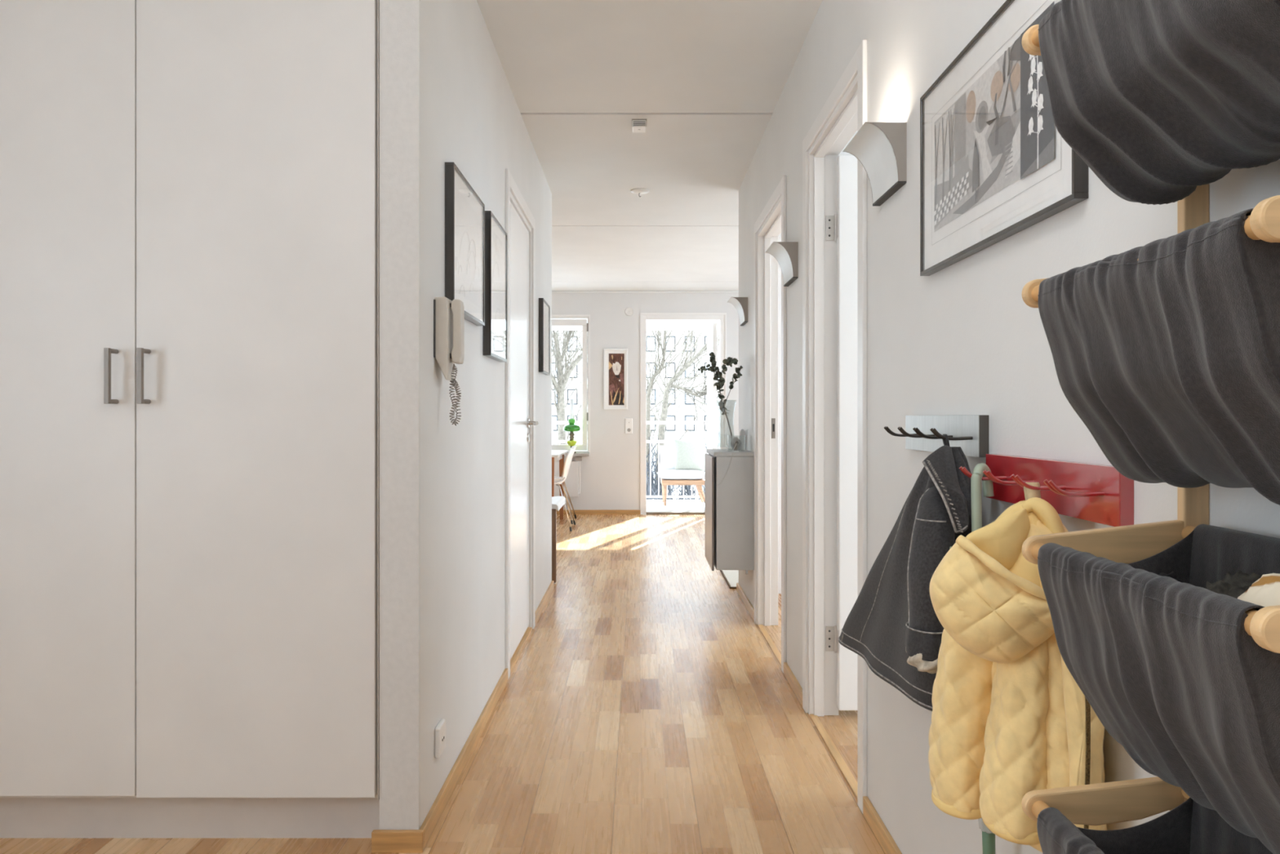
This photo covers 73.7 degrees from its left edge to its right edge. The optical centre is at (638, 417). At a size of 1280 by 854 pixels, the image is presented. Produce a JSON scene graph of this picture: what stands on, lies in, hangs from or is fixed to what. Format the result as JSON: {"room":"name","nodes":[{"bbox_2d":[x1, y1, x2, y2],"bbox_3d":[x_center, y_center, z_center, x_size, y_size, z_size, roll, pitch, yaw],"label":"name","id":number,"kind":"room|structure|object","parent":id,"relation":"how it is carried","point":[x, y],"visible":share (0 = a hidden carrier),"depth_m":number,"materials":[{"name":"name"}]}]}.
{"room":"apartment entrance hallway","nodes":[
{"label":"apartment entrance hallway","id":0,"kind":"room"},
{"bbox_2d":[379,0,418,829],"bbox_3d":[-0.601,-0.167,2.139,0.099,2.500,0.002,0,0,0],"label":"wall","id":1,"kind":"structure","parent":0,"point":[398,19],"depth_m":2.14,"materials":[{"name":"paint"}]},
{"bbox_2d":[371,829,423,853],"bbox_3d":[-0.601,1.057,2.130,0.128,0.052,0.015,0,0,0],"label":"baseboard","id":2,"kind":"structure","parent":1,"relation":"attached to","point":[383,841],"depth_m":2.12,"materials":[{"name":"brown wood"}]},
{"bbox_2d":[0,514,884,853],"bbox_3d":[-0.400,1.133,3.975,7.400,0.100,11.150,0,0,0],"label":"floor","id":3,"kind":"structure","parent":0,"point":[645,708],"depth_m":2.87,"materials":[{"name":"brown wood"}]},
{"bbox_2d":[0,0,379,838],"bbox_3d":[-1.261,-0.127,2.423,1.218,2.420,0.674,0,0,0],"label":"wardrobe","id":4,"kind":"object","parent":3,"relation":"on","point":[189,189],"visible":0.99,"depth_m":2.13,"materials":[{"name":"laminate"}]},
{"bbox_2d":[551,496,565,583],"bbox_3d":[-0.726,0.822,5.815,0.408,0.523,0.570,0,0,0],"label":"stool","id":5,"kind":"object","parent":3,"relation":"on","point":[557,502],"visible":0.41,"depth_m":5.55,"materials":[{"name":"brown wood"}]},
{"bbox_2d":[551,449,568,519],"bbox_3d":[-1.351,0.716,8.570,1.198,0.735,1.180,0,0,0],"label":"dining table","id":6,"kind":"object","parent":3,"relation":"on","point":[557,455],"visible":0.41,"depth_m":8.83,"materials":[{"name":"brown wood"}]},
{"bbox_2d":[554,447,575,531],"bbox_3d":[-0.868,0.690,8.380,0.502,0.792,0.509,0,0,0],"label":"shell chair","id":7,"kind":"object","parent":3,"relation":"on","point":[568,458],"visible":0.62,"depth_m":8.29,"materials":[{"name":"white plastic"}]},
{"bbox_2d":[720,569,738,588],"bbox_3d":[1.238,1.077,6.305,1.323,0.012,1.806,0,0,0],"label":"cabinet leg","id":8,"kind":"object","parent":3,"relation":"on","point":[731,576],"visible":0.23,"depth_m":5.74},
{"bbox_2d":[418,0,551,829],"bbox_3d":[-0.600,-0.167,3.770,0.100,2.500,3.260,0,0,0],"label":"wall","id":9,"kind":"structure","parent":0,"point":[470,117],"depth_m":2.69,"materials":[{"name":"paint"}]},
{"bbox_2d":[435,718,445,758],"bbox_3d":[-0.542,0.877,2.336,0.015,0.082,0.080,0,0,0],"label":"power socket","id":10,"kind":"object","parent":9,"relation":"attached to","point":[440,730],"visible":1,"depth_m":2.31,"materials":[{"name":"plastic"}]},
{"bbox_2d":[433,296,464,426],"bbox_3d":[-0.517,-0.152,2.339,0.068,0.348,0.102,0,0,0],"label":"phone","id":11,"kind":"object","parent":9,"relation":"attached to","point":[448,315],"visible":1,"depth_m":2.32,"materials":[{"name":"plastic"}]},
{"bbox_2d":[444,162,484,325],"bbox_3d":[-0.537,-0.518,2.663,0.026,0.413,0.485,0,0,0],"label":"framed picture","id":12,"kind":"object","parent":9,"relation":"attached to","point":[464,211],"visible":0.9,"depth_m":2.60,"materials":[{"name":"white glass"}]},
{"bbox_2d":[455,186,479,307],"bbox_3d":[-0.530,-0.518,2.662,0.002,0.304,0.376,0,0,0],"label":"print","id":13,"kind":"object","parent":12,"relation":"attached to","point":[467,215],"depth_m":2.64,"materials":[{"name":"white paper"}]},
{"bbox_2d":[419,580,553,849],"bbox_3d":[-0.543,1.057,3.768,0.013,0.052,3.263,0,0,0],"label":"baseboard","id":14,"kind":"structure","parent":9,"relation":"attached to","point":[437,807],"depth_m":2.65,"materials":[{"name":"brown wood"}]},
{"bbox_2d":[482,210,506,362],"bbox_3d":[-0.535,-0.475,3.197,0.029,0.510,0.375,0,0,0],"label":"framed picture","id":15,"kind":"object","parent":9,"relation":"attached to","point":[495,329],"visible":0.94,"depth_m":3.15,"materials":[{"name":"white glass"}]},
{"bbox_2d":[491,229,503,346],"bbox_3d":[-0.527,-0.475,3.197,0.002,0.401,0.267,0,0,0],"label":"print","id":16,"kind":"object","parent":15,"relation":"attached to","point":[497,242],"depth_m":3.19,"materials":[{"name":"white paper"}]},
{"bbox_2d":[505,168,538,679],"bbox_3d":[-0.575,0.028,3.970,0.151,2.110,0.916,0,0,0],"label":"door","id":17,"kind":"structure","parent":9,"relation":"in","point":[521,423],"depth_m":4.01,"materials":[{"name":"white paint"}]},
{"bbox_2d":[538,297,550,374],"bbox_3d":[-0.537,-0.455,4.865,0.026,0.407,0.350,0,0,0],"label":"framed picture","id":18,"kind":"object","parent":9,"relation":"attached to","point":[544,307],"visible":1,"depth_m":4.75,"materials":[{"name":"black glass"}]},
{"bbox_2d":[551,319,719,330],"bbox_3d":[0.000,-1.250,10.550,6.400,0.175,1.600,0,0,0],"label":"ceiling","id":19,"kind":"structure","parent":0,"point":[651,325],"depth_m":10.84,"materials":[{"name":"white paint"}]},
{"bbox_2d":[551,293,738,509],"bbox_3d":[-0.650,-0.167,9.642,6.900,2.500,0.216,0,0,0],"label":"wall","id":20,"kind":"structure","parent":0,"point":[610,477],"depth_m":9.55,"materials":[{"name":"paint"}]},
{"bbox_2d":[554,456,582,497],"bbox_3d":[-1.415,0.658,9.512,1.570,0.450,0.074,0,0,0],"label":"radiator","id":21,"kind":"object","parent":20,"relation":"attached to","point":[571,482],"visible":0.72,"depth_m":9.48,"materials":[{"name":"metal"}]},
{"bbox_2d":[551,314,590,456],"bbox_3d":[-1.433,-0.364,9.525,1.775,1.575,0.250,0,0,0],"label":"window","id":22,"kind":"structure","parent":20,"relation":"in","point":[557,320],"depth_m":9.55,"materials":[{"name":"white paint"}]},
{"bbox_2d":[563,399,580,453],"bbox_3d":[-0.742,0.093,9.465,0.195,0.600,0.195,0,0,0],"label":"oil lamp","id":23,"kind":"object","parent":22,"relation":"on","point":[571,427],"visible":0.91,"depth_m":9.43,"materials":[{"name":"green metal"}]},
{"bbox_2d":[556,509,640,514],"bbox_3d":[-0.650,1.057,9.543,6.700,0.052,0.013,0,0,0],"label":"baseboard","id":24,"kind":"structure","parent":20,"relation":"attached to","point":[576,511],"depth_m":9.54,"materials":[{"name":"brown wood"}]},
{"bbox_2d":[604,348,627,408],"bbox_3d":[-0.257,-0.431,9.539,0.266,0.677,0.022,0,0,0],"label":"picture","id":25,"kind":"object","parent":20,"relation":"attached to","point":[615,360],"visible":1,"depth_m":9.54,"materials":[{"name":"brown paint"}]},
{"bbox_2d":[608,353,624,404],"bbox_3d":[-0.247,-0.428,9.537,0.173,0.577,0.002,0,0,0],"label":"print","id":26,"kind":"object","parent":25,"relation":"attached to","point":[616,361],"depth_m":9.54},
{"bbox_2d":[625,417,632,433],"bbox_3d":[-0.108,0.093,9.543,0.083,0.170,0.015,0,0,0],"label":"wall switch","id":27,"kind":"object","parent":20,"relation":"attached to","point":[628,421],"visible":1,"depth_m":9.54,"materials":[{"name":"plastic"}]},
{"bbox_2d":[551,290,738,293],"bbox_3d":[-0.650,-1.406,9.535,6.700,0.022,0.030,0,0,0],"label":"trim","id":28,"kind":"structure","parent":20,"relation":"attached to","point":[553,291],"depth_m":9.52,"materials":[{"name":"paint"}]},
{"bbox_2d":[640,312,726,514],"bbox_3d":[0.500,-0.044,10.054,0.964,2.255,1.032,0,0,0],"label":"door","id":29,"kind":"structure","parent":20,"relation":"in","point":[712,331],"depth_m":9.55,"materials":[{"name":"white paint"}]},
{"bbox_2d":[476,0,822,290],"bbox_3d":[-0.400,-1.492,3.975,7.400,0.150,11.150,0,0,0],"label":"ceiling","id":30,"kind":"structure","parent":0,"point":[708,78],"depth_m":3.99,"materials":[{"name":"paint"}]},
{"bbox_2d":[631,119,646,132],"bbox_3d":[0.003,-1.398,4.093,0.072,0.038,0.091,0,0,0],"label":"smoke detector","id":31,"kind":"object","parent":30,"relation":"attached to","point":[638,125],"visible":1,"depth_m":4.05,"materials":[{"name":"plastic"}]},
{"bbox_2d":[630,188,649,196],"bbox_3d":[0.008,-1.397,5.330,0.120,0.040,0.120,0,0,0],"label":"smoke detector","id":32,"kind":"object","parent":30,"relation":"attached to","point":[637,191],"visible":1,"depth_m":5.31,"materials":[{"name":"plastic"}]},
{"bbox_2d":[646,499,704,510],"bbox_3d":[0.000,1.169,10.585,6.400,0.148,1.670,0,0,0],"label":"floor","id":33,"kind":"structure","parent":0,"point":[651,504],"depth_m":10.70,"materials":[{"name":"white"}]},
{"bbox_2d":[551,421,719,500],"bbox_3d":[0.000,0.571,11.303,6.200,1.049,0.045,0,0,0],"label":"balcony railing","id":34,"kind":"object","parent":33,"relation":"on","point":[696,496],"visible":0.09,"depth_m":11.29,"materials":[{"name":"white metal"}]},
{"bbox_2d":[657,444,704,505],"bbox_3d":[0.552,0.729,10.850,0.624,0.742,0.580,0,0,0],"label":"chair","id":35,"kind":"object","parent":33,"relation":"on","point":[668,475],"visible":0.6,"depth_m":10.61,"materials":[{"name":"white fabric"}]},
{"bbox_2d":[658,444,675,471],"bbox_3d":[0.530,0.523,11.030,0.530,0.329,0.126,0,0,0],"label":"cushion","id":36,"kind":"object","parent":35,"relation":"on","point":[667,452],"depth_m":10.98,"materials":[{"name":"white fabric"}]},
{"bbox_2d":[657,469,704,479],"bbox_3d":[0.550,0.721,10.830,0.620,0.120,0.540,0,0,0],"label":"seat cushion","id":37,"kind":"object","parent":35,"relation":"on","point":[664,474],"depth_m":10.59,"materials":[{"name":"white fabric"}]},
{"bbox_2d":[674,439,705,471],"bbox_3d":[0.655,0.478,10.880,0.400,0.403,0.168,0,0,0],"label":"throw pillow","id":38,"kind":"object","parent":35,"relation":"on","point":[689,454],"visible":0.93,"depth_m":10.82,"materials":[{"name":"white fabric"}]},
{"bbox_2d":[777,232,781,593],"bbox_3d":[1.712,-0.167,5.290,1.976,2.500,0.080,0,0,0],"label":"wall","id":39,"kind":"structure","parent":0,"point":[780,235],"depth_m":5.25,"materials":[{"name":"paint"}]},
{"bbox_2d":[838,129,857,155],"bbox_3d":[1.962,-0.167,3.400,2.476,2.500,0.080,0,0,0],"label":"wall","id":40,"kind":"structure","parent":0,"point":[842,153],"depth_m":3.36,"materials":[{"name":"paint"}]},
{"bbox_2d":[738,0,1279,853],"bbox_3d":[0.674,-0.167,1.865,0.100,2.500,6.930,0,0,0],"label":"wall","id":41,"kind":"structure","parent":0,"point":[962,338],"depth_m":1.92,"materials":[{"name":"paint"}]},
{"bbox_2d":[704,448,754,573],"bbox_3d":[0.510,0.517,4.870,0.227,0.661,0.501,0,0,0],"label":"cabinet","id":42,"kind":"object","parent":41,"relation":"attached to","point":[728,504],"visible":0.98,"depth_m":4.62,"materials":[{"name":"grey wood"}]},
{"bbox_2d":[716,402,736,447],"bbox_3d":[0.505,0.042,4.930,0.120,0.287,0.120,0,0,0],"label":"glass vase","id":43,"kind":"object","parent":42,"relation":"on","point":[735,402],"visible":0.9,"depth_m":4.93,"materials":[{"name":"glass"}]},
{"bbox_2d":[697,351,742,446],"bbox_3d":[0.469,-0.106,4.932,0.256,0.544,0.114,0,0,14],"label":"branch","id":44,"kind":"object","parent":43,"relation":"in","point":[729,361],"visible":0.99,"depth_m":4.92,"materials":[{"name":"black plant"}]},
{"bbox_2d":[716,435,745,485],"bbox_3d":[0.514,0.233,4.665,0.098,0.270,0.183,0,0,34],"label":"glass holder","id":45,"kind":"object","parent":42,"relation":"on","point":[735,443],"visible":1,"depth_m":4.68,"materials":[{"name":"grey glass"}]},
{"bbox_2d":[738,429,745,449],"bbox_3d":[0.606,0.127,4.990,0.035,0.120,0.020,0,0,0],"label":"ornament","id":46,"kind":"object","parent":42,"relation":"on","point":[741,436],"visible":0.93,"depth_m":4.98,"materials":[{"name":"white ceramic"}]},
{"bbox_2d":[727,297,747,325],"bbox_3d":[0.576,-0.618,4.980,0.097,0.142,0.220,0,0,0],"label":"wall sconce","id":47,"kind":"object","parent":41,"relation":"attached to","point":[740,304],"visible":1,"depth_m":4.89,"materials":[{"name":"silver metal"}]},
{"bbox_2d":[754,175,786,673],"bbox_3d":[0.669,0.029,4.065,0.117,2.107,0.926,0,0,0],"label":"door","id":48,"kind":"structure","parent":41,"relation":"in","point":[771,221],"depth_m":4.45,"materials":[{"name":"white paint"}]},
{"bbox_2d":[764,241,798,286],"bbox_3d":[0.576,-0.618,3.450,0.097,0.142,0.220,0,0,0],"label":"wall sconce","id":49,"kind":"object","parent":41,"relation":"attached to","point":[786,253],"visible":1,"depth_m":3.38,"materials":[{"name":"silver metal"}]},
{"bbox_2d":[736,582,902,853],"bbox_3d":[0.618,1.057,1.865,0.013,0.052,6.930,0,0,0],"label":"baseboard","id":50,"kind":"structure","parent":41,"relation":"attached to","point":[882,833],"depth_m":2.27,"materials":[{"name":"brown wood"}]},
{"bbox_2d":[802,40,866,813],"bbox_3d":[1.016,0.025,2.756,0.809,2.115,0.857,0,0,0],"label":"door","id":51,"kind":"structure","parent":41,"relation":"in","point":[834,186],"depth_m":3.07,"materials":[{"name":"white paint"}]},
{"bbox_2d":[842,121,906,205],"bbox_3d":[0.576,-0.618,2.097,0.097,0.142,0.220,0,0,0],"label":"wall sconce","id":52,"kind":"object","parent":41,"relation":"attached to","point":[881,148],"visible":1,"depth_m":2.05,"materials":[{"name":"silver metal"}]},
{"bbox_2d":[884,414,988,457],"bbox_3d":[0.578,0.033,1.728,0.092,0.076,0.417,0,0,0],"label":"coat rack","id":53,"kind":"object","parent":41,"relation":"attached to","point":[970,433],"visible":0.98,"depth_m":1.64,"materials":[{"name":"grey metal"}]},
{"bbox_2d":[838,434,971,711],"bbox_3d":[0.530,0.275,1.714,0.176,0.490,0.699,0,0,0],"label":"denim jacket","id":54,"kind":"object","parent":53,"relation":"hanging from","point":[893,624],"visible":0.77,"depth_m":1.52,"materials":[{"name":"grey fabric"}]},
{"bbox_2d":[920,0,1088,275],"bbox_3d":[0.614,-0.495,1.508,0.020,0.382,0.649,0,0,0],"label":"framed print","id":55,"kind":"object","parent":41,"relation":"attached to","point":[996,164],"visible":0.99,"depth_m":1.47,"materials":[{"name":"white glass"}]},
{"bbox_2d":[959,453,1133,526],"bbox_3d":[0.578,0.101,1.282,0.092,0.076,0.415,0,0,0],"label":"coat rack","id":56,"kind":"object","parent":41,"relation":"attached to","point":[1098,493],"visible":0.91,"depth_m":1.19,"materials":[{"name":"red paint"}]},
{"bbox_2d":[949,462,995,853],"bbox_3d":[0.553,0.429,1.395,0.088,0.708,0.088,0,0,0],"label":"umbrella","id":57,"kind":"object","parent":56,"relation":"hanging from","point":[976,482],"visible":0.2,"depth_m":1.39,"materials":[{"name":"green plastic"}]},
{"bbox_2d":[928,482,1106,852],"bbox_3d":[0.517,0.335,1.182,0.218,0.486,0.247,0,0,18],"label":"quilted jacket","id":58,"kind":"object","parent":56,"relation":"hanging from","point":[1010,718],"visible":0.84,"depth_m":1.11,"materials":[{"name":"yellow fabric"}]},
{"bbox_2d":[929,497,1064,662],"bbox_3d":[0.494,0.218,1.159,0.202,0.216,0.189,0,0,0],"label":"hood","id":59,"kind":"object","parent":58,"relation":"attached to","point":[989,602],"depth_m":1.11,"materials":[{"name":"yellow fabric"}]},
{"bbox_2d":[1021,0,1279,853],"bbox_3d":[0.521,0.003,0.762,0.205,1.440,0.366,0,0,0],"label":"hanging fabric organizer","id":60,"kind":"object","parent":41,"relation":"attached to","point":[1166,350],"visible":1,"depth_m":0.76,"materials":[{"name":"black fabric"}]},
{"bbox_2d":[1154,571,1183,582],"bbox_3d":[0.524,0.222,0.863,0.107,0.133,0.105,0,0,39],"label":"folded garment","id":61,"kind":"object","parent":60,"relation":"in","point":[1171,574],"visible":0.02,"depth_m":0.86,"materials":[{"name":"black fabric"}]},
{"bbox_2d":[1204,569,1261,598],"bbox_3d":[0.531,0.201,0.762,0.093,0.130,0.099,0,0,38],"label":"folded garment","id":62,"kind":"object","parent":60,"relation":"in","point":[1235,585],"visible":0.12,"depth_m":0.75,"materials":[{"name":"grey fabric"}]},
{"bbox_2d":[1237,573,1279,607],"bbox_3d":[0.519,0.183,0.664,0.102,0.121,0.100,0,0,0],"label":"folded garment","id":63,"kind":"object","parent":60,"relation":"in","point":[1264,592],"visible":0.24,"depth_m":0.67,"materials":[{"name":"white fabric"}]},
{"label":"outside","id":64,"kind":"structure","parent":0,"visible":0},
{"bbox_2d":[651,460,704,499],"bbox_3d":[0.000,4.333,70.800,120.000,0.100,118.400,0,0,0],"label":"ground","id":65,"kind":"structure","parent":64,"point":[677,486],"depth_m":51.50,"materials":[{"name":"white snow"}]},
{"bbox_2d":[551,330,654,444],"bbox_3d":[-1.427,-0.046,19.243,3.407,8.212,5.270,0,0,41],"label":"bare tree","id":66,"kind":"object","parent":65,"relation":"on","point":[562,379],"visible":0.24,"depth_m":18.94,"materials":[{"name":"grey plant"}]},
{"bbox_2d":[551,330,719,460],"bbox_3d":[1.000,-4.567,89.950,50.000,17.700,10.100,0,0,0],"label":"apartment building","id":67,"kind":"structure","parent":65,"relation":"on","point":[673,432],"depth_m":84.99,"materials":[{"name":"paint"}]},
{"bbox_2d":[580,330,719,492],"bbox_3d":[1.074,-0.502,15.752,3.691,7.425,3.342,0,0,-40],"label":"bare tree","id":68,"kind":"object","parent":65,"relation":"on","point":[661,430],"visible":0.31,"depth_m":15.10,"materials":[{"name":"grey plant"}]},
{"bbox_2d":[646,434,706,499],"bbox_3d":[0.328,2.271,13.998,6.155,4.038,5.439,0,0,24],"label":"bare shrub","id":69,"kind":"object","parent":65,"relation":"on","point":[654,487],"visible":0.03,"depth_m":13.72,"materials":[{"name":"grey plant"}]},
{"bbox_2d":[655,430,719,499],"bbox_3d":[1.666,2.201,14.844,6.217,4.172,5.731,0,0,-12],"label":"bare shrub","id":70,"kind":"object","parent":65,"relation":"on","point":[702,430],"visible":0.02,"depth_m":14.40,"materials":[{"name":"grey plant"}]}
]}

